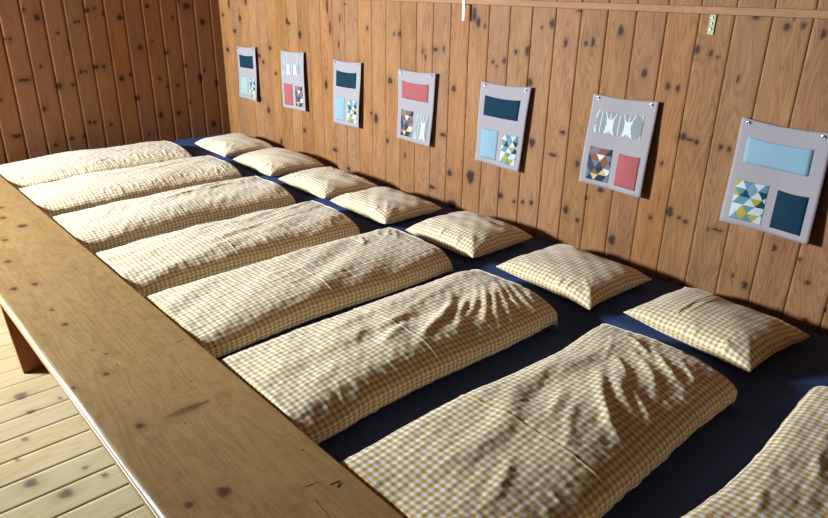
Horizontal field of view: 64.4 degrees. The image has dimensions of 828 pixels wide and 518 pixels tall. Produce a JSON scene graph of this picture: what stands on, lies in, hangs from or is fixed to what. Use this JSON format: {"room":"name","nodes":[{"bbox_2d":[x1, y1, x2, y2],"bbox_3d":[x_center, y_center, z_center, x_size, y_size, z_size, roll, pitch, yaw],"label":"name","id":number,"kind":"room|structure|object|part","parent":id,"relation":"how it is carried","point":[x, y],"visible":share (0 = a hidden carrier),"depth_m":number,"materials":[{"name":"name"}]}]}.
{"room":"mountain hut dormitory","nodes":[
{"label":"mountain hut dormitory","id":0,"kind":"room"},
{"bbox_2d":[0,309,153,517],"bbox_3d":[-0.770,0.859,2.205,4.390,0.004,7.529,-18,29,-39],"label":"floor","id":1,"kind":"structure","parent":0,"point":[52,464],"depth_m":2.45,"materials":[{"name":"brown wood"}]},
{"bbox_2d":[0,176,403,517],"bbox_3d":[-1.225,0.441,2.602,0.446,0.449,6.126,-18,29,-39],"label":"bench","id":2,"kind":"object","parent":1,"relation":"on","point":[192,439],"visible":1,"depth_m":2.06,"materials":[{"name":"brown wood"}]},
{"bbox_3d":[-1.638,0.282,3.029,0.424,0.402,0.035,-18,29,-39],"label":"leg","id":3,"kind":"part","parent":2,"relation":"part of","materials":[{"name":"brown wood"}]},
{"bbox_3d":[-0.338,0.244,3.392,1.946,0.233,6.124,-18,29,-39],"label":"platform","id":4,"kind":"object","parent":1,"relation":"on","visible":0},
{"bbox_2d":[168,133,827,517],"bbox_3d":[-0.332,0.062,3.315,1.940,0.158,6.118,-18,29,-39],"label":"mattress","id":5,"kind":"object","parent":4,"relation":"on","point":[721,448],"visible":0.15,"depth_m":2.33,"materials":[{"name":"fabric"}]},
{"bbox_2d":[0,141,191,188],"bbox_3d":[-2.322,-0.702,4.808,1.246,0.148,0.630,-18,29,-39],"label":"duvet","id":6,"kind":"object","parent":5,"relation":"on","point":[58,166],"visible":0.74,"depth_m":4.65,"materials":[{"name":"yellow fabric"}]},
{"bbox_2d":[17,155,242,217],"bbox_3d":[-1.845,-0.505,4.353,1.286,0.148,0.578,-18,29,-39],"label":"duvet","id":7,"kind":"object","parent":5,"relation":"on","point":[89,190],"visible":0.88,"depth_m":4.18,"materials":[{"name":"yellow fabric"}]},
{"bbox_2d":[51,176,295,253],"bbox_3d":[-1.377,-0.299,3.871,1.278,0.152,0.545,-18,29,-39],"label":"duvet","id":8,"kind":"object","parent":5,"relation":"on","point":[112,225],"visible":0.88,"depth_m":3.71,"materials":[{"name":"yellow fabric"}]},
{"bbox_2d":[94,200,359,297],"bbox_3d":[-0.925,-0.091,3.397,1.267,0.146,0.555,-18,29,-39],"label":"duvet","id":9,"kind":"object","parent":5,"relation":"on","point":[152,265],"visible":0.9,"depth_m":3.23,"materials":[{"name":"yellow fabric"}]},
{"bbox_2d":[195,133,273,156],"bbox_3d":[-1.453,-0.935,5.321,0.445,0.116,0.563,-18,29,-39],"label":"pillow","id":10,"kind":"object","parent":5,"relation":"on","point":[233,144],"visible":0.87,"depth_m":5.19,"materials":[{"name":"yellow fabric"}]},
{"bbox_2d":[233,147,324,175],"bbox_3d":[-1.004,-0.735,4.852,0.461,0.120,0.587,-18,29,-39],"label":"pillow","id":11,"kind":"object","parent":5,"relation":"on","point":[275,161],"visible":0.99,"depth_m":4.72,"materials":[{"name":"yellow fabric"}]},
{"bbox_2d":[145,227,452,357],"bbox_3d":[-0.471,0.093,2.972,1.303,0.146,0.574,-18,29,-39],"label":"duvet","id":12,"kind":"object","parent":5,"relation":"on","point":[225,313],"visible":0.96,"depth_m":2.80,"materials":[{"name":"yellow fabric"}]},
{"bbox_2d":[279,167,377,198],"bbox_3d":[-0.576,-0.524,4.380,0.436,0.106,0.572,-18,29,-39],"label":"pillow","id":13,"kind":"object","parent":5,"relation":"on","point":[322,182],"visible":0.95,"depth_m":4.27,"materials":[{"name":"yellow fabric"}]},
{"bbox_2d":[330,187,441,223],"bbox_3d":[-0.173,-0.342,3.959,0.445,0.105,0.553,-18,29,-39],"label":"pillow","id":14,"kind":"object","parent":5,"relation":"on","point":[383,205],"visible":1,"depth_m":3.85,"materials":[{"name":"yellow fabric"}]},
{"bbox_2d":[219,269,557,444],"bbox_3d":[-0.045,0.288,2.505,1.256,0.157,0.572,-18,29,-39],"label":"duvet","id":15,"kind":"object","parent":5,"relation":"on","point":[325,376],"visible":0.98,"depth_m":2.34,"materials":[{"name":"yellow fabric"}]},
{"bbox_2d":[406,211,531,257],"bbox_3d":[0.291,-0.155,3.514,0.464,0.115,0.523,-18,29,-39],"label":"pillow","id":16,"kind":"object","parent":5,"relation":"on","point":[465,233],"visible":1,"depth_m":3.40,"materials":[{"name":"yellow fabric"}]},
{"bbox_2d":[340,324,736,517],"bbox_3d":[0.440,0.499,2.014,1.251,0.157,0.588,-18,29,-39],"label":"duvet","id":17,"kind":"object","parent":5,"relation":"on","point":[569,433],"visible":0.98,"depth_m":1.88,"materials":[{"name":"yellow fabric"}]},
{"bbox_2d":[496,244,651,309],"bbox_3d":[0.738,0.051,3.051,0.464,0.104,0.544,-17,28,-36],"label":"pillow","id":18,"kind":"object","parent":5,"relation":"on","point":[585,278],"visible":1,"depth_m":2.95,"materials":[{"name":"yellow fabric"}]},
{"bbox_2d":[624,287,809,372],"bbox_3d":[1.188,0.241,2.600,0.434,0.110,0.540,-15,27,-33],"label":"pillow","id":19,"kind":"object","parent":5,"relation":"on","point":[742,337],"visible":1,"depth_m":2.51,"materials":[{"name":"yellow fabric"}]},
{"bbox_2d":[681,386,827,517],"bbox_3d":[0.976,0.691,1.586,1.416,0.148,0.584,-18,29,-39],"label":"duvet","id":20,"kind":"object","parent":5,"relation":"on","point":[788,478],"visible":1,"depth_m":1.72,"materials":[{"name":"yellow fabric"}]},
{"bbox_2d":[0,0,230,164],"bbox_3d":[-3.279,-1.381,4.302,4.402,2.450,0.010,-18,29,-39],"label":"wall","id":21,"kind":"structure","parent":0,"point":[75,75],"depth_m":5.14,"materials":[{"name":"brown wood"}]},
{"bbox_2d":[219,0,827,334],"bbox_3d":[0.872,-0.819,3.113,0.009,2.450,7.542,-18,29,-39],"label":"wall","id":22,"kind":"structure","parent":0,"point":[769,70],"depth_m":3.25,"materials":[{"name":"brown wood"}]},
{"bbox_2d":[237,46,256,101],"bbox_3d":[-1.389,-1.547,5.465,0.042,0.436,0.344,-18,29,-39],"label":"wall organizer","id":23,"kind":"object","parent":22,"relation":"attached to","point":[246,57],"depth_m":5.46,"materials":[{"name":"grey fabric"}]},
{"bbox_2d":[281,50,305,111],"bbox_3d":[-0.920,-1.353,4.991,0.035,0.443,0.357,-18,29,-39],"label":"wall organizer","id":24,"kind":"object","parent":22,"relation":"attached to","point":[292,63],"depth_m":4.98,"materials":[{"name":"grey fabric"}]},
{"bbox_2d":[333,59,360,127],"bbox_3d":[-0.468,-1.141,4.542,0.033,0.446,0.350,-18,29,-39],"label":"wall organizer","id":25,"kind":"object","parent":22,"relation":"attached to","point":[346,75],"depth_m":4.53,"materials":[{"name":"grey fabric"}]},
{"bbox_2d":[397,68,435,146],"bbox_3d":[0.008,-0.936,4.056,0.036,0.441,0.358,-18,29,-39],"label":"wall organizer","id":26,"kind":"object","parent":22,"relation":"attached to","point":[416,91],"depth_m":4.05,"materials":[{"name":"grey fabric"}]},
{"bbox_2d":[475,81,531,171],"bbox_3d":[0.476,-0.725,3.587,0.033,0.454,0.372,-18,29,-39],"label":"wall organizer","id":27,"kind":"object","parent":22,"relation":"attached to","point":[502,113],"depth_m":3.58,"materials":[{"name":"grey fabric"}]},
{"bbox_2d":[380,0,827,34],"bbox_3d":[0.849,-1.104,2.990,0.040,0.114,7.475,-18,29,-39],"label":"wall rail","id":28,"kind":"object","parent":22,"relation":"attached to","point":[713,11],"visible":1,"depth_m":2.76,"materials":[{"name":"brown wood"}]},
{"bbox_2d":[579,94,658,197],"bbox_3d":[0.949,-0.540,3.096,0.037,0.442,0.365,-18,29,-39],"label":"wall organizer","id":29,"kind":"object","parent":22,"relation":"attached to","point":[619,133],"depth_m":3.08,"materials":[{"name":"grey fabric"}]},
{"bbox_2d":[719,117,827,244],"bbox_3d":[1.430,-0.315,2.611,0.042,0.442,0.360,-18,29,-39],"label":"wall organizer","id":30,"kind":"object","parent":22,"relation":"attached to","point":[776,178],"depth_m":2.61,"materials":[{"name":"grey fabric"}]}
]}

